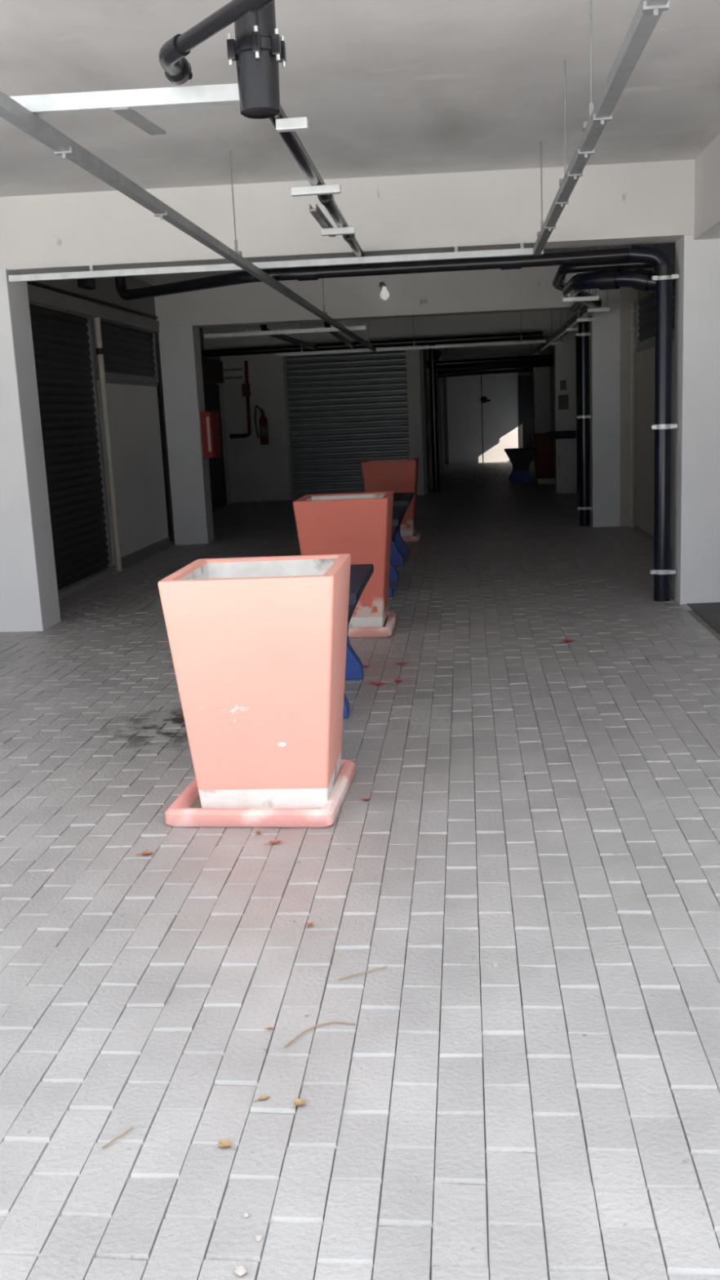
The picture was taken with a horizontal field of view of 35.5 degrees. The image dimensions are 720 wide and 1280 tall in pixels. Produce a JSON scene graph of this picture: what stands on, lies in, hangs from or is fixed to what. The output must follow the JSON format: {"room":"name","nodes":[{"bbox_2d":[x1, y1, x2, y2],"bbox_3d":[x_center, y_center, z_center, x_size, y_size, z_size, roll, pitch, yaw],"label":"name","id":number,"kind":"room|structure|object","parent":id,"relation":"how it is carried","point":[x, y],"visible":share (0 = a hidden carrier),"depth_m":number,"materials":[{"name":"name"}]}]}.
{"room":"covered passageway","nodes":[
{"label":"covered passageway","id":0,"kind":"room"},
{"bbox_2d":[26,275,222,566],"bbox_3d":[-2.777,-2.848,14.533,1.010,3.120,12.200,-2,11,6],"label":"wall","id":1,"kind":"structure","parent":0,"point":[105,291],"depth_m":12.39,"materials":[{"name":"grey paint"}]},
{"bbox_2d":[29,304,113,591],"bbox_3d":[-2.759,-1.670,10.038,0.055,2.550,2.760,-2,11,6],"label":"roller shutter","id":2,"kind":"object","parent":1,"relation":"attached to","point":[63,342],"visible":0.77,"depth_m":10.56,"materials":[{"name":"metal"}]},
{"bbox_2d":[77,278,96,289],"bbox_3d":[-2.642,-3.479,10.853,0.086,0.160,0.300,-2,11,6],"label":"junction box","id":3,"kind":"object","parent":1,"relation":"attached to","point":[86,283],"visible":0.52,"depth_m":10.78,"materials":[{"name":"black plastic"}]},
{"bbox_2d":[26,281,158,319],"bbox_3d":[-2.647,-3.313,10.888,0.030,0.052,5.100,-2,11,6],"label":"conduit","id":4,"kind":"object","parent":1,"relation":"attached to","point":[35,283],"visible":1,"depth_m":10.90,"materials":[{"name":"black plastic"}]},
{"bbox_2d":[26,284,159,333],"bbox_3d":[-2.664,-3.221,10.919,0.075,0.130,5.200,-2,11,6],"label":"trim","id":5,"kind":"structure","parent":1,"relation":"attached to","point":[37,295],"depth_m":10.87,"materials":[{"name":"grey paint"}]},
{"bbox_2d":[57,540,173,598],"bbox_3d":[-2.566,-0.679,11.434,0.035,0.060,5.200,-2,11,6],"label":"trim","id":6,"kind":"structure","parent":1,"relation":"attached to","point":[88,581],"depth_m":11.37,"materials":[{"name":"grey paint"}]},
{"bbox_2d":[90,319,159,382],"bbox_3d":[-2.569,-3.162,12.398,0.055,0.580,2.280,-2,11,6],"label":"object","id":7,"kind":"object","parent":1,"relation":"attached to","point":[129,353],"visible":0.74,"depth_m":12.39,"materials":[{"name":"metal"}]},
{"bbox_2d":[96,377,171,565],"bbox_3d":[-2.507,-1.915,12.660,0.060,1.970,2.220,-2,11,6],"label":"door","id":8,"kind":"structure","parent":1,"relation":"in","point":[134,406],"depth_m":12.60,"materials":[{"name":"grey paint"}]},
{"bbox_2d":[201,357,230,510],"bbox_3d":[-2.632,-3.214,17.776,0.110,2.500,4.700,-2,11,6],"label":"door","id":9,"kind":"structure","parent":1,"relation":"in","point":[212,370],"depth_m":19.43,"materials":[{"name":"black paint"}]},
{"bbox_2d":[254,405,268,444],"bbox_3d":[-1.759,-3.863,20.189,0.206,0.696,0.166,-13,16,-43],"label":"fire extinguisher","id":10,"kind":"object","parent":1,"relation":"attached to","point":[264,433],"visible":1,"depth_m":20.16,"materials":[{"name":"red paint"}]},
{"bbox_2d":[220,346,405,502],"bbox_3d":[-0.784,-4.111,20.327,3.720,3.120,0.330,-2,11,6],"label":"wall","id":11,"kind":"structure","parent":0,"point":[257,472],"depth_m":20.33,"materials":[{"name":"white paint"}]},
{"bbox_2d":[223,368,242,371],"bbox_3d":[-2.272,-4.838,20.119,0.340,0.036,0.034,-2,11,6],"label":"conduit","id":12,"kind":"object","parent":11,"relation":"attached to","point":[235,369],"visible":1,"depth_m":20.10,"materials":[{"name":"metal"}]},
{"bbox_2d":[224,376,243,379],"bbox_3d":[-2.265,-4.701,20.147,0.340,0.036,0.034,-2,11,6],"label":"conduit","id":13,"kind":"object","parent":11,"relation":"attached to","point":[233,377],"visible":1,"depth_m":20.13,"materials":[{"name":"metal"}]},
{"bbox_2d":[229,360,251,438],"bbox_3d":[-2.173,-4.307,20.167,0.421,1.348,0.108,-2,11,6],"label":"standpipe","id":14,"kind":"object","parent":11,"relation":"attached to","point":[246,390],"visible":1,"depth_m":20.15,"materials":[{"name":"red metal"}]},
{"bbox_2d":[282,350,409,499],"bbox_3d":[-0.128,-3.843,20.186,2.400,2.550,0.055,-2,11,6],"label":"roller shutter","id":15,"kind":"object","parent":11,"relation":"attached to","point":[344,411],"visible":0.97,"depth_m":20.16,"materials":[{"name":"metal"}]},
{"bbox_2d":[0,460,719,1279],"bbox_3d":[2.655,-1.587,15.319,11.600,0.205,33.000,-2,11,6],"label":"floor","id":16,"kind":"structure","parent":0,"point":[542,808],"depth_m":3.24,"materials":[{"name":"grey tile"}]},
{"bbox_2d":[0,267,60,631],"bbox_3d":[-2.609,-1.376,8.423,0.350,2.640,0.411,-2,11,6],"label":"pillar","id":17,"kind":"structure","parent":16,"relation":"on","point":[29,598],"depth_m":8.34,"materials":[{"name":"white paint"}]},
{"bbox_2d":[93,317,126,572],"bbox_3d":[-2.558,-1.957,11.426,0.120,2.545,0.120,-2,11,6],"label":"pole","id":18,"kind":"object","parent":16,"relation":"on","point":[100,349],"visible":1,"depth_m":11.39,"materials":[{"name":"grey metal"}]},
{"bbox_2d":[102,1126,133,1148],"bbox_3d":[-0.518,1.064,2.404,0.005,0.006,0.083,6,14,38],"label":"twig","id":19,"kind":"object","parent":16,"relation":"on","point":[131,1127],"visible":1,"depth_m":2.40,"materials":[{"name":"brown wood"}]},
{"bbox_2d":[136,850,152,855],"bbox_3d":[-0.762,0.756,3.978,0.052,0.008,0.033,-11,14,-36],"label":"dry leaf","id":20,"kind":"object","parent":16,"relation":"on","point":[145,852],"visible":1,"depth_m":3.98,"materials":[{"name":"orange plant"}]},
{"bbox_2d":[158,324,214,545],"bbox_3d":[-2.129,-2.493,13.837,0.415,2.640,0.385,-2,11,6],"label":"pillar","id":21,"kind":"structure","parent":16,"relation":"on","point":[180,346],"depth_m":13.67,"materials":[{"name":"white paint"}]},
{"bbox_2d":[200,411,222,458],"bbox_3d":[-1.837,-2.552,13.962,0.145,0.560,0.504,-2,11,6],"label":"cabinet","id":22,"kind":"object","parent":21,"relation":"attached to","point":[210,420],"visible":1,"depth_m":13.76,"materials":[{"name":"red metal"}]},
{"bbox_2d":[217,1138,235,1149],"bbox_3d":[-0.279,1.060,2.364,0.041,0.006,0.027,-1,12,9],"label":"dry leaf","id":23,"kind":"object","parent":16,"relation":"on","point":[225,1143],"visible":1,"depth_m":2.37,"materials":[{"name":"beige plant"}]},
{"bbox_2d":[234,1264,247,1276],"bbox_3d":[-0.213,1.128,2.010,0.021,0.015,0.023,-10,14,-34],"label":"pebble","id":24,"kind":"object","parent":16,"relation":"on","point":[240,1270],"visible":1,"depth_m":2.00,"materials":[{"name":"white stone"}]},
{"bbox_2d":[242,1212,248,1217],"bbox_3d":[-0.218,1.102,2.154,0.011,0.008,0.012,-11,14,-34],"label":"pebble","id":25,"kind":"object","parent":16,"relation":"on","point":[246,1215],"visible":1,"depth_m":2.15,"materials":[{"name":"white stone"}]},
{"bbox_2d":[254,1234,262,1241],"bbox_3d":[-0.189,1.113,2.092,0.014,0.010,0.015,-2,11,6],"label":"pebble","id":26,"kind":"object","parent":16,"relation":"on","point":[259,1237],"visible":1,"depth_m":2.09,"materials":[{"name":"white stone"}]},
{"bbox_2d":[164,759,355,827],"bbox_3d":[-0.378,0.605,4.498,0.644,0.066,0.644,-1,12,8],"label":"saucer","id":27,"kind":"object","parent":16,"relation":"on","point":[187,811],"visible":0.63,"depth_m":4.21,"materials":[{"name":"pink paint"}]},
{"bbox_2d":[157,553,351,808],"bbox_3d":[-0.364,0.161,4.424,0.643,0.905,0.643,-2,11,6],"label":"planter","id":28,"kind":"object","parent":27,"relation":"on","point":[258,645],"visible":0.95,"depth_m":4.15,"materials":[{"name":"paint"}]},
{"bbox_2d":[253,1094,270,1102],"bbox_3d":[-0.220,1.027,2.516,0.038,0.005,0.018,-14,16,-43],"label":"dry leaf","id":29,"kind":"object","parent":16,"relation":"on","point":[262,1097],"visible":1,"depth_m":2.52,"materials":[{"name":"beige plant"}]},
{"bbox_2d":[264,839,282,844],"bbox_3d":[-0.312,0.725,4.028,0.068,0.007,0.029,-7,12,-22],"label":"dry leaf","id":30,"kind":"object","parent":16,"relation":"on","point":[275,841],"visible":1,"depth_m":4.03,"materials":[{"name":"orange plant"}]},
{"bbox_2d":[291,1097,305,1108],"bbox_3d":[-0.136,1.028,2.491,0.028,0.006,0.032,-2,11,5],"label":"dry leaf","id":31,"kind":"object","parent":16,"relation":"on","point":[297,1101],"visible":1,"depth_m":2.50,"materials":[{"name":"beige plant"}]},
{"bbox_2d":[306,921,313,928],"bbox_3d":[-0.150,0.853,3.363,0.020,0.005,0.037,-2,11,3],"label":"dry leaf","id":32,"kind":"object","parent":16,"relation":"on","point":[308,924],"visible":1,"depth_m":3.37,"materials":[{"name":"orange plant"}]},
{"bbox_2d":[284,1021,355,1047],"bbox_3d":[-0.107,0.967,2.784,0.194,0.006,0.047,-9,13,-27],"label":"twig","id":33,"kind":"object","parent":16,"relation":"on","point":[316,1025],"visible":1,"depth_m":2.80,"materials":[{"name":"brown wood"}]},
{"bbox_2d":[342,564,373,718],"bbox_3d":[-0.255,-0.009,6.055,0.604,0.645,1.070,-2,11,6],"label":"bench","id":34,"kind":"object","parent":16,"relation":"on","point":[360,574],"visible":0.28,"depth_m":6.28,"materials":[{"name":"blue paint"}]},
{"bbox_2d":[338,965,386,980],"bbox_3d":[0.009,0.906,3.063,0.146,0.006,0.006,-8,13,-25],"label":"twig","id":35,"kind":"object","parent":16,"relation":"on","point":[384,966],"visible":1,"depth_m":3.06,"materials":[{"name":"wood"}]},
{"bbox_2d":[358,796,370,800],"bbox_3d":[0.019,0.628,4.432,0.047,0.007,0.030,-12,15,-39],"label":"dry leaf","id":36,"kind":"object","parent":16,"relation":"on","point":[364,797],"visible":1,"depth_m":4.44,"materials":[{"name":"orange plant"}]},
{"bbox_2d":[347,611,396,638],"bbox_3d":[-0.078,-0.107,7.951,0.644,0.066,0.644,-2,11,6],"label":"saucer","id":37,"kind":"object","parent":16,"relation":"on","point":[387,629],"visible":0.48,"depth_m":7.63,"materials":[{"name":"pink paint"}]},
{"bbox_2d":[293,491,393,627],"bbox_3d":[-0.084,-0.556,7.910,0.643,0.905,0.643,-2,11,6],"label":"planter","id":38,"kind":"object","parent":37,"relation":"on","point":[358,525],"visible":0.77,"depth_m":7.59,"materials":[{"name":"paint"}]},
{"bbox_2d":[362,680,385,684],"bbox_3d":[0.085,0.238,6.318,0.176,0.018,0.040,5,14,34],"label":"red petal","id":39,"kind":"object","parent":16,"relation":"on","point":[375,682],"visible":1,"depth_m":6.32,"materials":[{"name":"red plant"}]},
{"bbox_2d":[388,507,405,596],"bbox_3d":[0.075,-0.761,9.703,0.604,0.645,1.090,-2,11,6],"label":"bench","id":40,"kind":"object","parent":16,"relation":"on","point":[398,513],"visible":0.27,"depth_m":9.73,"materials":[{"name":"blue paint"}]},
{"bbox_2d":[387,661,411,665],"bbox_3d":[0.238,0.139,6.778,0.162,0.017,0.036,-5,12,-11],"label":"red petal","id":41,"kind":"object","parent":16,"relation":"on","point":[401,663],"visible":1,"depth_m":6.79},
{"bbox_2d":[390,492,413,565],"bbox_3d":[0.240,-1.144,11.557,0.604,0.645,1.090,-2,11,6],"label":"bench","id":42,"kind":"object","parent":16,"relation":"on","point":[399,548],"visible":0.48,"depth_m":11.13,"materials":[{"name":"blue paint"}]},
{"bbox_2d":[401,530,421,542],"bbox_3d":[0.393,-1.231,13.406,0.644,0.066,0.644,-2,11,6],"label":"saucer","id":43,"kind":"object","parent":16,"relation":"on","point":[416,536],"visible":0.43,"depth_m":13.08,"materials":[{"name":"pink paint"}]},
{"bbox_2d":[360,457,418,536],"bbox_3d":[0.381,-1.682,13.376,0.643,0.905,0.643,-2,11,6],"label":"planter","id":44,"kind":"object","parent":43,"relation":"on","point":[395,475],"visible":0.67,"depth_m":13.04,"materials":[{"name":"paint"}]},
{"bbox_2d":[428,344,441,492],"bbox_3d":[1.439,-4.200,20.708,0.164,2.900,0.582,1,12,17],"label":"drain pipe","id":45,"kind":"object","parent":16,"relation":"on","point":[434,356],"visible":0.94,"depth_m":20.48,"materials":[{"name":"black plastic"}]},
{"bbox_2d":[493,961,498,966],"bbox_3d":[0.372,0.888,3.081,0.016,0.006,0.016,-2,11,6],"label":"cap","id":46,"kind":"object","parent":16,"relation":"on","point":[495,963],"visible":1,"depth_m":3.08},
{"bbox_2d":[504,447,534,483],"bbox_3d":[3.237,-3.526,22.657,0.604,0.645,1.040,-2,11,6],"label":"bench","id":47,"kind":"object","parent":16,"relation":"on","point":[521,459],"visible":0.92,"depth_m":22.21,"materials":[{"name":"blue paint"}]},
{"bbox_2d":[533,351,551,474],"bbox_3d":[3.987,-4.959,24.639,0.345,2.640,0.381,-2,11,6],"label":"pillar","id":48,"kind":"structure","parent":16,"relation":"on","point":[541,375],"depth_m":24.41,"materials":[{"name":"white paint"}]},
{"bbox_2d":[533,433,555,484],"bbox_3d":[3.607,-3.506,21.704,0.500,0.950,0.500,-2,11,6],"label":"planter","id":49,"kind":"object","parent":16,"relation":"on","point":[544,447],"visible":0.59,"depth_m":21.51,"materials":[{"name":"red paint"}]},
{"bbox_2d":[553,333,577,493],"bbox_3d":[3.472,-3.802,19.030,0.345,2.640,0.381,-2,11,6],"label":"pillar","id":50,"kind":"structure","parent":16,"relation":"on","point":[564,354],"depth_m":18.87,"materials":[{"name":"white paint"}]},
{"bbox_2d":[546,430,576,439],"bbox_3d":[3.383,-3.442,18.863,0.461,0.130,0.130,-2,11,2],"label":"pipe","id":51,"kind":"object","parent":50,"relation":"attached to","point":[571,433],"visible":1,"depth_m":18.81,"materials":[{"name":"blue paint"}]},
{"bbox_2d":[560,380,566,390],"bbox_3d":[3.390,-4.253,18.752,0.100,0.160,0.006,-2,11,6],"label":"notice","id":52,"kind":"object","parent":50,"relation":"attached to","point":[562,383],"visible":1,"depth_m":18.75,"materials":[{"name":"grey paper"}]},
{"bbox_2d":[558,394,568,409],"bbox_3d":[3.403,-3.978,18.808,0.170,0.240,0.006,-2,11,6],"label":"notice","id":53,"kind":"object","parent":50,"relation":"attached to","point":[562,399],"visible":1,"depth_m":18.81,"materials":[{"name":"grey paper"}]},
{"bbox_2d":[556,638,575,642],"bbox_3d":[1.323,0.005,7.201,0.103,0.014,0.067,-10,13,-31],"label":"red petal","id":54,"kind":"object","parent":16,"relation":"on","point":[565,639],"visible":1,"depth_m":7.21,"materials":[{"name":"red plant"}]},
{"bbox_2d":[588,303,620,527],"bbox_3d":[2.980,-2.696,13.670,0.345,2.640,0.381,-2,11,6],"label":"pillar","id":55,"kind":"structure","parent":16,"relation":"on","point":[605,337],"depth_m":13.50,"materials":[{"name":"white paint"}]},
{"bbox_2d":[576,321,591,526],"bbox_3d":[2.737,-2.668,13.712,0.186,2.550,0.142,-2,11,6],"label":"drain pipe","id":56,"kind":"object","parent":55,"relation":"attached to","point":[584,416],"visible":0.91,"depth_m":13.67,"materials":[{"name":"metal"}]},
{"bbox_2d":[629,303,635,527],"bbox_3d":[3.220,-2.634,13.308,0.060,2.600,0.060,-2,11,6],"label":"pole","id":57,"kind":"object","parent":16,"relation":"on","point":[632,310],"visible":1,"depth_m":13.26,"materials":[{"name":"metal"}]},
{"bbox_2d":[629,244,679,601],"bbox_3d":[2.168,-1.574,8.304,0.354,2.599,0.158,2,12,24],"label":"drain pipe","id":58,"kind":"object","parent":16,"relation":"on","point":[664,277],"visible":1,"depth_m":8.22,"materials":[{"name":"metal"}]},
{"bbox_2d":[0,0,719,284],"bbox_3d":[0.481,-5.154,16.679,16.000,0.250,29.700,-2,11,6],"label":"ceiling","id":59,"kind":"structure","parent":0,"point":[382,87],"depth_m":5.67,"materials":[{"name":"paint"}]},
{"bbox_2d":[0,83,239,118],"bbox_3d":[-1.482,-1.982,3.592,2.264,0.605,0.062,-2,11,2],"label":"cable tray","id":60,"kind":"object","parent":59,"relation":"hanging from","point":[219,94],"visible":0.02,"depth_m":3.60,"materials":[{"name":"metal"}]},
{"bbox_2d":[111,107,166,135],"bbox_3d":[-0.736,-1.734,3.759,0.054,0.020,0.312,0,12,14],"label":"bracket","id":61,"kind":"object","parent":60,"relation":"hanging from","point":[133,117],"visible":1,"depth_m":3.75,"materials":[{"name":"metal"}]},
{"bbox_2d":[0,90,376,351],"bbox_3d":[-0.502,-3.261,9.881,0.062,0.677,16.100,-2,11,6],"label":"cable tray","id":62,"kind":"object","parent":59,"relation":"hanging from","point":[11,110],"visible":0.92,"depth_m":4.75,"materials":[{"name":"metal"}]},
{"bbox_2d":[8,248,543,282],"bbox_3d":[-0.596,-2.586,7.753,3.696,0.042,0.053,-2,11,2],"label":"cable tray","id":63,"kind":"object","parent":62,"relation":"on","point":[521,251],"visible":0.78,"depth_m":7.73,"materials":[{"name":"metal"}]},
{"bbox_2d":[158,0,274,84],"bbox_3d":[-0.435,-1.981,3.224,0.151,0.559,0.720,-10,13,-31],"label":"pipe","id":64,"kind":"object","parent":59,"relation":"attached to","point":[178,70],"visible":1,"depth_m":3.29,"materials":[{"name":"black plastic"}]},
{"bbox_2d":[226,0,286,119],"bbox_3d":[-0.309,-1.930,3.316,0.162,0.705,0.146,5,14,35],"label":"drain pipe","id":65,"kind":"object","parent":59,"relation":"hanging from","point":[257,49],"visible":1,"depth_m":3.32,"materials":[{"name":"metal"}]},
{"bbox_2d":[204,320,365,337],"bbox_3d":[-0.941,-4.059,13.755,2.000,0.608,0.058,-2,11,5],"label":"cable tray","id":66,"kind":"object","parent":59,"relation":"hanging from","point":[248,333],"visible":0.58,"depth_m":13.80,"materials":[{"name":"metal"}]},
{"bbox_2d":[0,159,694,274],"bbox_3d":[-0.303,-3.004,8.038,16.054,0.510,0.359,-2,11,2],"label":"beam","id":67,"kind":"structure","parent":59,"relation":"attached to","point":[648,202],"depth_m":7.86,"materials":[{"name":"white paint"}]},
{"bbox_2d":[88,264,93,271],"bbox_3d":[-1.906,-2.629,7.991,0.024,0.069,0.030,-2,11,6],"label":"bracket","id":68,"kind":"object","parent":67,"relation":"attached to","point":[91,267],"visible":0.64,"depth_m":7.97,"materials":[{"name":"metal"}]},
{"bbox_2d":[269,105,368,266],"bbox_3d":[-0.142,-2.255,5.925,0.226,0.136,4.741,-2,11,5],"label":"drain pipe","id":69,"kind":"object","parent":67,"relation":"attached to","point":[286,127],"visible":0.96,"depth_m":5.10,"materials":[{"name":"metal"}]},
{"bbox_2d":[308,203,336,236],"bbox_3d":[-0.205,-2.346,6.301,0.040,0.036,0.900,-2,11,6],"label":"strut offcut","id":70,"kind":"object","parent":69,"relation":"attached to","point":[317,213],"visible":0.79,"depth_m":6.11,"materials":[{"name":"metal"}]},
{"bbox_2d":[520,242,524,248],"bbox_3d":[1.136,-2.749,7.883,0.024,0.069,0.030,-2,11,6],"label":"bracket","id":71,"kind":"object","parent":67,"relation":"attached to","point":[522,245],"visible":0.57,"depth_m":7.87,"materials":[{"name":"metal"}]},
{"bbox_2d":[114,247,630,300],"bbox_3d":[-0.207,-3.006,8.540,4.344,0.573,0.830,2,12,21],"label":"drain pipe","id":72,"kind":"object","parent":59,"relation":"hanging from","point":[303,273],"visible":0.85,"depth_m":8.28,"materials":[{"name":"black plastic"}]},
{"bbox_2d":[201,321,542,357],"bbox_3d":[0.015,-4.648,16.452,5.494,0.588,3.647,-2,11,6],"label":"drain pipe","id":73,"kind":"object","parent":59,"relation":"attached to","point":[345,344],"visible":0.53,"depth_m":18.04,"materials":[{"name":"black plastic"}]},
{"bbox_2d":[202,309,579,350],"bbox_3d":[0.518,-5.235,18.892,6.485,0.510,0.359,-2,11,2],"label":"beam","id":74,"kind":"structure","parent":59,"relation":"attached to","point":[383,329],"depth_m":18.71,"materials":[{"name":"white paint"}]},
{"bbox_2d":[153,265,635,328],"bbox_3d":[0.410,-4.131,13.454,5.704,0.510,0.359,-2,11,2],"label":"beam","id":75,"kind":"structure","parent":59,"relation":"attached to","point":[527,289],"depth_m":13.29,"materials":[{"name":"white paint"}]},
{"bbox_2d":[378,281,389,299],"bbox_3d":[0.282,-4.104,13.199,0.106,0.219,0.190,-4,11,-5],"label":"light bulb","id":76,"kind":"object","parent":75,"relation":"attached to","point":[384,295],"visible":1,"depth_m":13.14,"materials":[{"name":"glass"}]},
{"bbox_2d":[276,317,546,355],"bbox_3d":[0.795,-4.954,17.886,4.284,0.648,0.059,-2,11,3],"label":"cable tray","id":77,"kind":"object","parent":59,"relation":"hanging from","point":[521,342],"visible":0.89,"depth_m":17.92,"materials":[{"name":"metal"}]},
{"bbox_2d":[435,337,553,357],"bbox_3d":[2.887,-6.471,24.464,2.778,0.510,0.359,-2,11,2],"label":"beam","id":78,"kind":"structure","parent":59,"relation":"attached to","point":[526,348],"depth_m":24.32,"materials":[{"name":"grey metal"}]},
{"bbox_2d":[550,310,562,345],"bbox_3d":[2.998,-4.879,17.171,0.180,0.712,0.040,-2,11,6],"label":"hanger","id":79,"kind":"object","parent":59,"relation":"hanging from","point":[561,342],"visible":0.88,"depth_m":17.21,"materials":[{"name":"metal"}]},
{"bbox_2d":[526,267,655,355],"bbox_3d":[2.669,-4.415,16.611,0.644,0.292,17.338,-2,11,6],"label":"drain pipe","id":80,"kind":"object","parent":79,"relation":"hanging from","point":[611,278],"visible":0.82,"depth_m":8.42,"materials":[{"name":"black plastic"}]},
{"bbox_2d":[566,309,578,331],"bbox_3d":[2.659,-4.187,13.860,0.230,0.726,0.040,-2,11,6],"label":"hanger","id":81,"kind":"object","parent":59,"relation":"hanging from","point":[567,328],"visible":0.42,"depth_m":13.91,"materials":[{"name":"metal"}]},
{"bbox_2d":[562,246,599,302],"bbox_3d":[1.845,-3.233,9.415,0.300,0.762,0.040,-2,11,6],"label":"hanger","id":82,"kind":"object","parent":59,"relation":"hanging from","point":[596,297],"visible":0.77,"depth_m":9.47,"materials":[{"name":"metal"}]},
{"bbox_2d":[552,260,654,312],"bbox_3d":[2.090,-3.294,10.617,0.745,0.139,4.589,-2,11,6],"label":"drain pipe","id":83,"kind":"object","parent":82,"relation":"hanging from","point":[557,282],"visible":0.59,"depth_m":8.56,"materials":[{"name":"black plastic"}]},
{"bbox_2d":[576,272,595,322],"bbox_3d":[2.471,-3.863,12.303,0.200,0.728,0.040,-2,11,6],"label":"hanger","id":84,"kind":"object","parent":59,"relation":"hanging from","point":[588,319],"visible":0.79,"depth_m":12.35,"materials":[{"name":"metal"}]},
{"bbox_2d":[587,245,609,312],"bbox_3d":[2.321,-3.576,10.941,0.210,0.738,0.040,-2,11,6],"label":"hanger","id":85,"kind":"object","parent":59,"relation":"hanging from","point":[597,309],"visible":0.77,"depth_m":10.99,"materials":[{"name":"metal"}]},
{"bbox_2d":[533,0,669,254],"bbox_3d":[0.924,-2.309,4.703,0.066,0.623,5.870,-2,11,6],"label":"cable tray","id":86,"kind":"object","parent":59,"relation":"hanging from","point":[648,12],"visible":1,"depth_m":4.03,"materials":[{"name":"metal"}]},
{"bbox_2d":[693,133,719,239],"bbox_3d":[2.284,-2.470,4.888,0.470,0.545,5.940,-2,11,6],"label":"beam","id":87,"kind":"structure","parent":59,"relation":"attached to","point":[707,164],"depth_m":7.38,"materials":[{"name":"white paint"}]},
{"bbox_2d":[419,345,430,494],"bbox_3d":[1.514,-5.299,25.679,0.320,3.120,11.500,-2,11,6],"label":"wall","id":88,"kind":"structure","parent":0,"point":[422,352],"depth_m":20.24,"materials":[{"name":"grey paint"}]},
{"bbox_2d":[405,345,424,495],"bbox_3d":[0.990,-4.005,20.150,0.240,2.820,0.340,-2,11,6],"label":"pilaster","id":89,"kind":"object","parent":88,"relation":"attached to","point":[412,356],"visible":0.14,"depth_m":19.97,"materials":[{"name":"white paint"}]},
{"bbox_2d":[425,345,433,488],"bbox_3d":[1.335,-4.316,21.613,0.100,2.820,0.340,-2,11,6],"label":"pilaster","id":90,"kind":"object","parent":88,"relation":"attached to","point":[427,356],"visible":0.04,"depth_m":21.47,"materials":[{"name":"white paint"}]},
{"bbox_2d":[435,373,440,478],"bbox_3d":[1.656,-4.981,24.829,0.150,2.820,0.340,-2,11,6],"label":"pilaster","id":91,"kind":"object","parent":88,"relation":"attached to","point":[436,373],"visible":0.24,"depth_m":24.75,"materials":[{"name":"white paint"}]},
{"bbox_2d":[437,357,444,472],"bbox_3d":[1.887,-5.445,27.070,0.200,2.820,0.340,-2,11,6],"label":"pilaster","id":92,"kind":"object","parent":88,"relation":"attached to","point":[439,379],"visible":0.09,"depth_m":26.95,"materials":[{"name":"white paint"}]},
{"bbox_2d":[437,367,533,377],"bbox_3d":[3.100,-6.365,26.672,2.666,0.150,0.117,-2,11,2],"label":"drain pipe","id":93,"kind":"object","parent":92,"relation":"attached to","point":[527,369],"visible":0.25,"depth_m":26.63,"materials":[{"name":"black plastic"}]},
{"bbox_2d":[426,354,553,368],"bbox_3d":[2.570,-5.197,20.913,2.666,0.150,0.117,-2,11,2],"label":"drain pipe","id":94,"kind":"object","parent":88,"relation":"attached to","point":[529,358],"visible":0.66,"depth_m":20.87,"materials":[{"name":"black plastic"}]},
{"bbox_2d":[435,360,553,373],"bbox_3d":[2.830,-5.771,23.743,2.666,0.150,0.117,-2,11,2],"label":"drain pipe","id":95,"kind":"object","parent":88,"relation":"attached to","point":[545,363],"visible":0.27,"depth_m":23.69,"materials":[{"name":"black plastic"}]},
{"bbox_2d":[440,353,533,464],"bbox_3d":[3.544,-6.459,30.953,3.400,3.120,0.380,-2,11,6],"label":"wall","id":96,"kind":"structure","parent":0,"point":[443,379],"depth_m":30.80,"materials":[{"name":"grey paint"}]},
{"bbox_2d":[446,373,533,463],"bbox_3d":[3.592,-6.111,30.785,2.390,2.460,0.100,-2,11,6],"label":"door","id":97,"kind":"structure","parent":96,"relation":"in","point":[479,432],"depth_m":30.78,"materials":[{"name":"white paint"}]},
{"bbox_2d":[480,396,490,403],"bbox_3d":[3.426,-6.565,30.694,0.260,0.180,0.017,-2,11,6],"label":"door handle","id":98,"kind":"object","parent":97,"relation":"attached to","point":[483,399],"visible":1,"depth_m":30.69,"materials":[{"name":"black plastic"}]},
{"bbox_2d":[549,242,675,486],"bbox_3d":[4.040,-4.184,19.577,0.330,3.120,23.800,-2,11,6],"label":"wall","id":99,"kind":"structure","parent":0,"point":[668,247],"depth_m":20.38,"materials":[{"name":"grey paint"}]},
{"bbox_2d":[620,287,637,526],"bbox_3d":[3.224,-2.772,13.510,0.205,2.810,0.150,-2,11,6],"label":"trim","id":100,"kind":"structure","parent":99,"relation":"attached to","point":[628,295],"depth_m":13.44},
{"bbox_2d":[635,290,655,348],"bbox_3d":[3.161,-3.512,12.344,0.055,0.530,1.318,-2,11,6],"label":"roller shutter","id":101,"kind":"object","parent":99,"relation":"attached to","point":[645,320],"depth_m":12.44,"materials":[{"name":"metal"}]},
{"bbox_2d":[635,335,674,550],"bbox_3d":[3.075,-1.905,10.971,0.055,2.070,4.720,-2,11,6],"label":"door","id":102,"kind":"structure","parent":99,"relation":"in","point":[646,354],"depth_m":12.51,"materials":[{"name":"grey paint"}]},
{"bbox_2d":[672,279,675,335],"bbox_3d":[3.007,-3.159,10.673,0.055,0.510,0.101,-2,11,6],"label":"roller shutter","id":103,"kind":"object","parent":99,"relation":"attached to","point":[673,281],"depth_m":10.80,"materials":[{"name":"metal"}]},
{"bbox_2d":[671,235,719,604],"bbox_3d":[5.054,-1.678,8.166,5.466,2.635,0.339,-2,11,2],"label":"column","id":104,"kind":"structure","parent":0,"point":[696,400],"depth_m":8.12,"materials":[{"name":"white paint"}]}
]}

